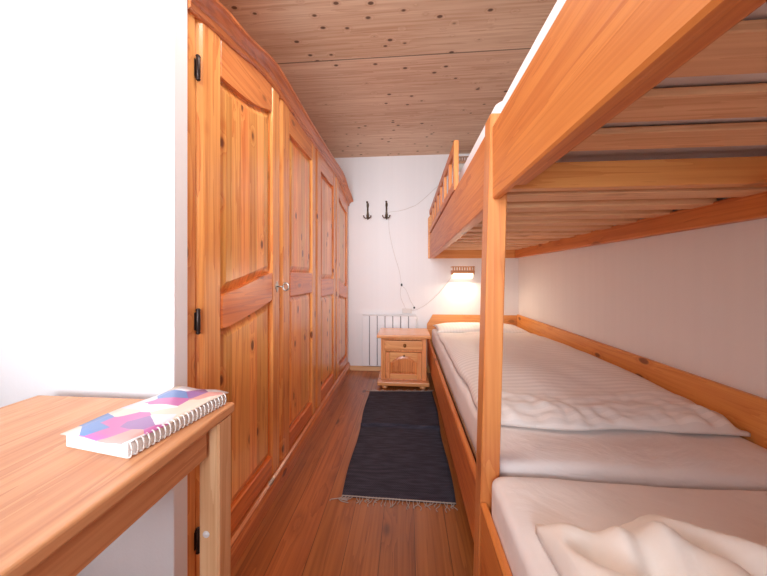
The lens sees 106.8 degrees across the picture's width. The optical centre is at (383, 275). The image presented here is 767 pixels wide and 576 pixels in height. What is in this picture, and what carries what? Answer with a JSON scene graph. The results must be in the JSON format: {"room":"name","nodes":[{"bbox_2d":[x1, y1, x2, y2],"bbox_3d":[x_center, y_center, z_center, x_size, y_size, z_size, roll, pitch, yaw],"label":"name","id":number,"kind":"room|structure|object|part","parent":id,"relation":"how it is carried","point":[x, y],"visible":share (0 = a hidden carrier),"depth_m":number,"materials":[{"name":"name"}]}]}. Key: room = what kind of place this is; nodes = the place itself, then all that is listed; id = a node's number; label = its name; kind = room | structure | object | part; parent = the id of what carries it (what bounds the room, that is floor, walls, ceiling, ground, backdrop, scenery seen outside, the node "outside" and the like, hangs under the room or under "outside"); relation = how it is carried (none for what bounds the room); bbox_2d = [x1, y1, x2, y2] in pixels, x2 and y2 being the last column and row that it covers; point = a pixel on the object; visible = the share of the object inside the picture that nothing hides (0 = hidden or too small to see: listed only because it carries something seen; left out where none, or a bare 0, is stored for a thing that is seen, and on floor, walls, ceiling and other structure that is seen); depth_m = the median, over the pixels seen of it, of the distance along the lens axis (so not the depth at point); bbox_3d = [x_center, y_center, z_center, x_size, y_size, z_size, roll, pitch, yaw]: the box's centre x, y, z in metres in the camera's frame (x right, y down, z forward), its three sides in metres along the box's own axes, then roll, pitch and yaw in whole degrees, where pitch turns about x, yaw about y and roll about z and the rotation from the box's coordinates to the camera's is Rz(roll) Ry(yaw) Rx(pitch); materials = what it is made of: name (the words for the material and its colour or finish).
{"room":"bunk bedroom","nodes":[
{"label":"bunk bedroom","id":0,"kind":"room"},
{"bbox_2d":[0,0,186,575],"bbox_3d":[-0.901,-0.142,0.865,0.608,2.485,0.053,0,0,5],"label":"wall","id":1,"kind":"structure","parent":0,"point":[93,93],"depth_m":0.84,"materials":[{"name":"white paint"}]},
{"bbox_2d":[231,370,475,575],"bbox_3d":[0.078,1.130,1.117,2.720,0.060,4.539,0,0,5],"label":"floor","id":2,"kind":"structure","parent":0,"point":[303,532],"depth_m":1.25,"materials":[{"name":"brown wood"}]},
{"bbox_2d":[0,395,233,575],"bbox_3d":[-0.702,0.715,0.425,0.573,0.770,0.696,0,0,5],"label":"table","id":3,"kind":"object","parent":2,"relation":"on","point":[62,506],"visible":0.95,"depth_m":0.51,"materials":[{"name":"brown wood"}]},
{"bbox_2d":[60,386,228,458],"bbox_3d":[-0.508,0.314,0.642,0.171,0.032,0.240,0,0,14],"label":"booklet","id":4,"kind":"object","parent":3,"relation":"on","point":[124,432],"visible":1,"depth_m":0.59,"materials":[{"name":"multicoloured paper"}]},
{"bbox_3d":[-0.419,0.728,0.711,0.051,0.744,0.051,0,0,5],"label":"leg","id":5,"kind":"part","parent":3,"relation":"part of","materials":[{"name":"brown wood"}]},
{"bbox_2d":[187,0,352,575],"bbox_3d":[-0.764,0.042,2.115,0.663,2.115,2.456,0,0,5],"label":"wardrobe","id":6,"kind":"object","parent":2,"relation":"on","point":[268,201],"visible":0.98,"depth_m":1.28,"materials":[{"name":"brown wood"}]},
{"bbox_3d":[-0.585,0.012,1.220,0.031,1.963,0.606,0,0,5],"label":"door","id":7,"kind":"part","parent":6,"relation":"part of","materials":[{"name":"brown wood"}]},
{"bbox_3d":[-0.588,-0.377,1.228,0.022,0.898,0.406,0,0,5],"label":"panel","id":8,"kind":"part","parent":6,"relation":"part of","materials":[{"name":"brown wood"}]},
{"bbox_3d":[-0.588,0.509,1.228,0.022,0.789,0.406,0,0,5],"label":"panel","id":9,"kind":"part","parent":6,"relation":"part of","materials":[{"name":"brown wood"}]},
{"bbox_3d":[-0.489,-0.916,2.093,0.085,0.198,2.456,0,0,5],"label":"cornice","id":10,"kind":"part","parent":6,"relation":"part of","materials":[{"name":"brown wood"}]},
{"bbox_3d":[-0.537,0.012,1.825,0.031,1.964,0.601,0,0,5],"label":"door","id":11,"kind":"part","parent":6,"relation":"part of","materials":[{"name":"brown wood"}]},
{"bbox_3d":[-0.540,-0.422,1.834,0.022,0.813,0.401,0,0,5],"label":"panel","id":12,"kind":"part","parent":6,"relation":"part of","materials":[{"name":"brown wood"}]},
{"bbox_3d":[-0.540,0.507,1.834,0.022,0.793,0.401,0,0,5],"label":"panel","id":13,"kind":"part","parent":6,"relation":"part of","materials":[{"name":"brown wood"}]},
{"bbox_3d":[-0.490,0.012,2.426,0.031,1.964,0.596,0,0,5],"label":"door","id":14,"kind":"part","parent":6,"relation":"part of","materials":[{"name":"brown wood"}]},
{"bbox_3d":[-0.493,-0.402,2.434,0.022,0.861,0.396,0,0,5],"label":"panel","id":15,"kind":"part","parent":6,"relation":"part of","materials":[{"name":"brown wood"}]},
{"bbox_3d":[-0.493,0.530,2.434,0.022,0.748,0.396,0,0,5],"label":"panel","id":16,"kind":"part","parent":6,"relation":"part of","materials":[{"name":"brown wood"}]},
{"bbox_3d":[-0.444,0.013,3.013,0.031,1.961,0.574,0,0,5],"label":"door","id":17,"kind":"part","parent":6,"relation":"part of","materials":[{"name":"brown wood"}]},
{"bbox_3d":[-0.447,-0.339,3.021,0.022,0.920,0.374,0,0,5],"label":"panel","id":18,"kind":"part","parent":6,"relation":"part of","materials":[{"name":"brown wood"}]},
{"bbox_3d":[-0.447,0.539,3.021,0.022,0.729,0.374,0,0,5],"label":"panel","id":19,"kind":"part","parent":6,"relation":"part of","materials":[{"name":"brown wood"}]},
{"bbox_2d":[330,389,457,512],"bbox_3d":[0.094,1.086,2.065,0.662,0.027,1.451,0,0,5],"label":"rug","id":20,"kind":"object","parent":2,"relation":"on","point":[399,454],"visible":1,"depth_m":1.74,"materials":[{"name":"black fabric"}]},
{"bbox_2d":[377,328,430,388],"bbox_3d":[0.208,0.837,2.941,0.520,0.527,0.403,0,0,5],"label":"nightstand","id":21,"kind":"object","parent":2,"relation":"on","point":[403,350],"visible":1,"depth_m":2.78,"materials":[{"name":"brown wood"}]},
{"bbox_3d":[0.196,0.870,2.790,0.270,0.186,0.014,0,0,5],"label":"door panel","id":22,"kind":"part","parent":21,"relation":"part of","materials":[{"name":"orange wood"}]},
{"bbox_3d":[0.205,1.044,2.932,0.505,0.040,0.382,0,0,5],"label":"board","id":23,"kind":"part","parent":21,"relation":"part of","materials":[{"name":"brown wood"}]},
{"bbox_3d":[0.196,0.678,2.788,0.372,0.092,0.017,0,0,5],"label":"drawer","id":24,"kind":"part","parent":21,"relation":"part of","materials":[{"name":"brown wood"}]},
{"bbox_3d":[0.196,0.876,2.787,0.352,0.260,0.016,0,0,5],"label":"door","id":25,"kind":"part","parent":21,"relation":"part of","materials":[{"name":"brown wood"}]},
{"bbox_2d":[427,113,766,575],"bbox_3d":[0.894,0.174,2.029,1.026,1.851,2.386,0,0,5],"label":"bunk bed","id":26,"kind":"object","parent":2,"relation":"on","point":[469,222],"visible":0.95,"depth_m":1.16,"materials":[{"name":"brown wood"}]},
{"bbox_3d":[0.467,-0.719,2.424,0.022,0.054,1.615,0,0,5],"label":"guard rail","id":27,"kind":"part","parent":26,"relation":"part of","materials":[{"name":"brown wood"}]},
{"bbox_3d":[0.467,-0.508,2.424,0.022,0.048,1.615,0,0,5],"label":"guard rail","id":28,"kind":"part","parent":26,"relation":"part of","materials":[{"name":"brown wood"}]},
{"bbox_3d":[0.421,0.839,2.088,0.025,0.249,2.294,0,0,5],"label":"rail","id":29,"kind":"part","parent":26,"relation":"part of","materials":[{"name":"brown wood"}]},
{"bbox_3d":[0.404,-0.613,1.596,0.026,0.276,0.045,0,0,5],"label":"guard post","id":30,"kind":"part","parent":26,"relation":"part of","materials":[{"name":"brown wood"}]},
{"bbox_3d":[0.459,-0.341,2.085,0.050,0.282,2.294,0,0,5],"label":"rail","id":31,"kind":"part","parent":26,"relation":"part of","materials":[{"name":"brown wood"}]},
{"bbox_3d":[1.002,-0.450,3.206,0.994,0.500,0.022,0,0,5],"label":"headboard","id":32,"kind":"part","parent":26,"relation":"part of","materials":[{"name":"brown wood"}]},
{"bbox_3d":[0.997,0.769,3.207,1.006,0.662,0.022,0,0,5],"label":"headboard","id":33,"kind":"part","parent":26,"relation":"part of","materials":[{"name":"brown wood"}]},
{"bbox_2d":[459,102,501,181],"bbox_3d":[0.937,-0.482,2.081,0.901,0.339,2.210,0,0,5],"label":"mattress","id":34,"kind":"object","parent":26,"relation":"on","point":[497,109],"visible":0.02,"depth_m":1.31,"materials":[{"name":"white fabric"}]},
{"bbox_3d":[0.340,0.300,0.909,0.098,1.600,0.065,0,0,5],"label":"post","id":35,"kind":"part","parent":26,"relation":"part of","materials":[{"name":"brown wood"}]},
{"bbox_2d":[432,329,766,490],"bbox_3d":[0.915,0.660,2.017,0.934,0.175,2.340,0,0,5],"label":"mattress","id":36,"kind":"object","parent":26,"relation":"on","point":[613,456],"visible":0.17,"depth_m":0.92,"materials":[{"name":"white fabric"}]},
{"bbox_2d":[433,322,479,332],"bbox_3d":[0.741,0.530,2.744,0.502,0.079,0.569,0,0,5],"label":"pillow","id":37,"kind":"object","parent":36,"relation":"on","point":[457,327],"depth_m":2.85,"materials":[{"name":"white fabric"}]},
{"bbox_2d":[503,324,528,332],"bbox_3d":[1.174,0.530,2.679,0.230,0.079,0.426,0,0,5],"label":"pillow","id":38,"kind":"object","parent":36,"relation":"on","point":[507,328],"depth_m":2.78,"materials":[{"name":"white fabric"}]},
{"bbox_2d":[437,332,750,436],"bbox_3d":[0.908,0.519,1.884,0.915,0.100,1.701,0,0,5],"label":"duvet","id":39,"kind":"object","parent":36,"relation":"on","point":[547,383],"visible":0.86,"depth_m":1.23,"materials":[{"name":"white fabric"}]},
{"bbox_2d":[481,0,766,575],"bbox_3d":[0.725,0.225,-0.085,1.029,1.750,2.035,0,0,5],"label":"bunk bed","id":40,"kind":"object","parent":2,"relation":"on","point":[599,63],"visible":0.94,"depth_m":0.56,"materials":[{"name":"brown wood"}]},
{"bbox_3d":[0.235,0.821,-0.055,0.021,0.248,1.867,0,0,5],"label":"rail","id":41,"kind":"part","parent":40,"relation":"part of","materials":[{"name":"brown wood"}]},
{"bbox_3d":[0.273,-0.348,-0.058,0.023,0.227,1.867,0,0,5],"label":"rail","id":42,"kind":"part","parent":40,"relation":"part of","materials":[{"name":"brown wood"}]},
{"bbox_2d":[492,477,766,575],"bbox_3d":[0.731,0.670,-0.081,0.969,0.155,1.838,0,0,5],"label":"mattress","id":43,"kind":"object","parent":40,"relation":"on","point":[518,503],"visible":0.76,"depth_m":0.74,"materials":[{"name":"white fabric"}]},
{"bbox_2d":[535,514,766,575],"bbox_3d":[0.740,0.532,-0.160,0.930,0.112,1.598,0,0,5],"label":"duvet","id":44,"kind":"object","parent":43,"relation":"on","point":[651,544],"visible":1,"depth_m":0.54,"materials":[{"name":"white fabric"}]},
{"bbox_2d":[501,0,766,161],"bbox_3d":[0.771,-0.504,-0.016,0.900,0.236,1.974,0,0,5],"label":"mattress","id":45,"kind":"object","parent":40,"relation":"on","point":[761,12],"visible":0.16,"depth_m":0.75,"materials":[{"name":"white fabric"}]},
{"bbox_2d":[218,0,556,157],"bbox_3d":[0.078,-1.415,1.117,2.720,0.060,4.539,0,0,5],"label":"ceiling","id":46,"kind":"structure","parent":0,"point":[374,78],"depth_m":1.83,"materials":[{"name":"brown wood"}]},
{"bbox_2d":[334,154,517,366],"bbox_3d":[0.253,-0.142,3.329,2.720,2.485,0.100,0,0,5],"label":"wall","id":47,"kind":"structure","parent":0,"point":[374,281],"depth_m":3.28,"materials":[{"name":"white paint"}]},
{"bbox_2d":[363,201,370,219],"bbox_3d":[-0.185,-0.752,3.277,0.098,0.205,0.074,0,0,5],"label":"coat hook","id":48,"kind":"object","parent":47,"relation":"attached to","point":[367,214],"visible":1,"depth_m":3.29,"materials":[{"name":"brown metal"}]},
{"bbox_2d":[382,201,390,219],"bbox_3d":[0.033,-0.752,3.260,0.098,0.205,0.074,0,0,5],"label":"coat hook","id":49,"kind":"object","parent":47,"relation":"attached to","point":[386,217],"visible":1,"depth_m":3.28,"materials":[{"name":"brown metal"}]},
{"bbox_2d":[350,366,426,370],"bbox_3d":[0.059,1.073,3.287,0.920,0.055,0.016,0,0,5],"label":"baseboard","id":50,"kind":"structure","parent":47,"relation":"attached to","point":[352,368],"depth_m":3.30,"materials":[{"name":"brown wood"}]},
{"bbox_2d":[362,314,417,365],"bbox_3d":[0.071,0.741,3.266,0.637,0.598,0.055,0,0,5],"label":"radiator","id":51,"kind":"object","parent":47,"relation":"attached to","point":[371,325],"visible":0.59,"depth_m":3.25,"materials":[{"name":"white metal"}]},
{"bbox_2d":[362,314,415,315],"bbox_3d":[0.062,0.447,3.260,0.620,0.010,0.030,0,0,5],"label":"grille","id":52,"kind":"object","parent":51,"relation":"attached to","point":[362,314],"depth_m":3.26,"materials":[{"name":"white metal"}]},
{"bbox_3d":[0.063,0.740,3.259,0.608,0.560,0.017,0,0,5],"label":"panel","id":53,"kind":"part","parent":51,"relation":"part of","materials":[{"name":"metal"}]},
{"bbox_2d":[402,308,411,312],"bbox_3d":[0.268,0.400,3.268,0.110,0.056,0.020,0,0,5],"label":"power socket","id":54,"kind":"object","parent":47,"relation":"attached to","point":[404,310],"visible":1,"depth_m":3.26,"materials":[{"name":"white plastic"}]},
{"bbox_2d":[388,186,437,308],"bbox_3d":[0.426,-0.387,3.253,0.745,1.569,0.026,0,0,5],"label":"cable","id":55,"kind":"object","parent":47,"relation":"attached to","point":[437,186],"visible":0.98,"depth_m":3.28,"materials":[{"name":"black plastic"}]},
{"bbox_2d":[452,156,468,170],"bbox_3d":[0.878,-1.240,3.167,0.240,0.133,0.127,0,0,5],"label":"wall lamp","id":56,"kind":"object","parent":47,"relation":"attached to","point":[461,161],"visible":0.22,"depth_m":3.11,"materials":[{"name":"brown wood"}]},
{"bbox_2d":[452,164,463,170],"bbox_3d":[0.879,-1.202,3.176,0.212,0.057,0.110,0,0,5],"label":"diffuser","id":57,"kind":"object","parent":56,"relation":"attached to","point":[460,165],"depth_m":3.13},
{"bbox_2d":[451,266,474,277],"bbox_3d":[0.878,-0.040,3.167,0.240,0.133,0.127,0,0,5],"label":"wall lamp","id":58,"kind":"object","parent":47,"relation":"attached to","point":[455,273],"visible":1,"depth_m":3.11,"materials":[{"name":"brown wood"}]},
{"bbox_2d":[452,273,472,277],"bbox_3d":[0.879,-0.002,3.176,0.212,0.057,0.110,0,0,5],"label":"diffuser","id":59,"kind":"object","parent":58,"relation":"attached to","point":[454,275],"depth_m":3.13,"materials":[{"name":"beige plastic"}]},
{"bbox_3d":[0.878,-0.038,3.167,0.240,0.047,0.123,0,0,5],"label":"frame","id":60,"kind":"part","parent":58,"relation":"part of","materials":[{"name":"brown wood"}]},
{"bbox_2d":[518,197,766,398],"bbox_3d":[1.384,-0.142,1.014,0.100,2.485,4.339,0,0,5],"label":"wall","id":61,"kind":"structure","parent":0,"point":[691,301],"depth_m":1.35,"materials":[{"name":"white paint"}]}
]}

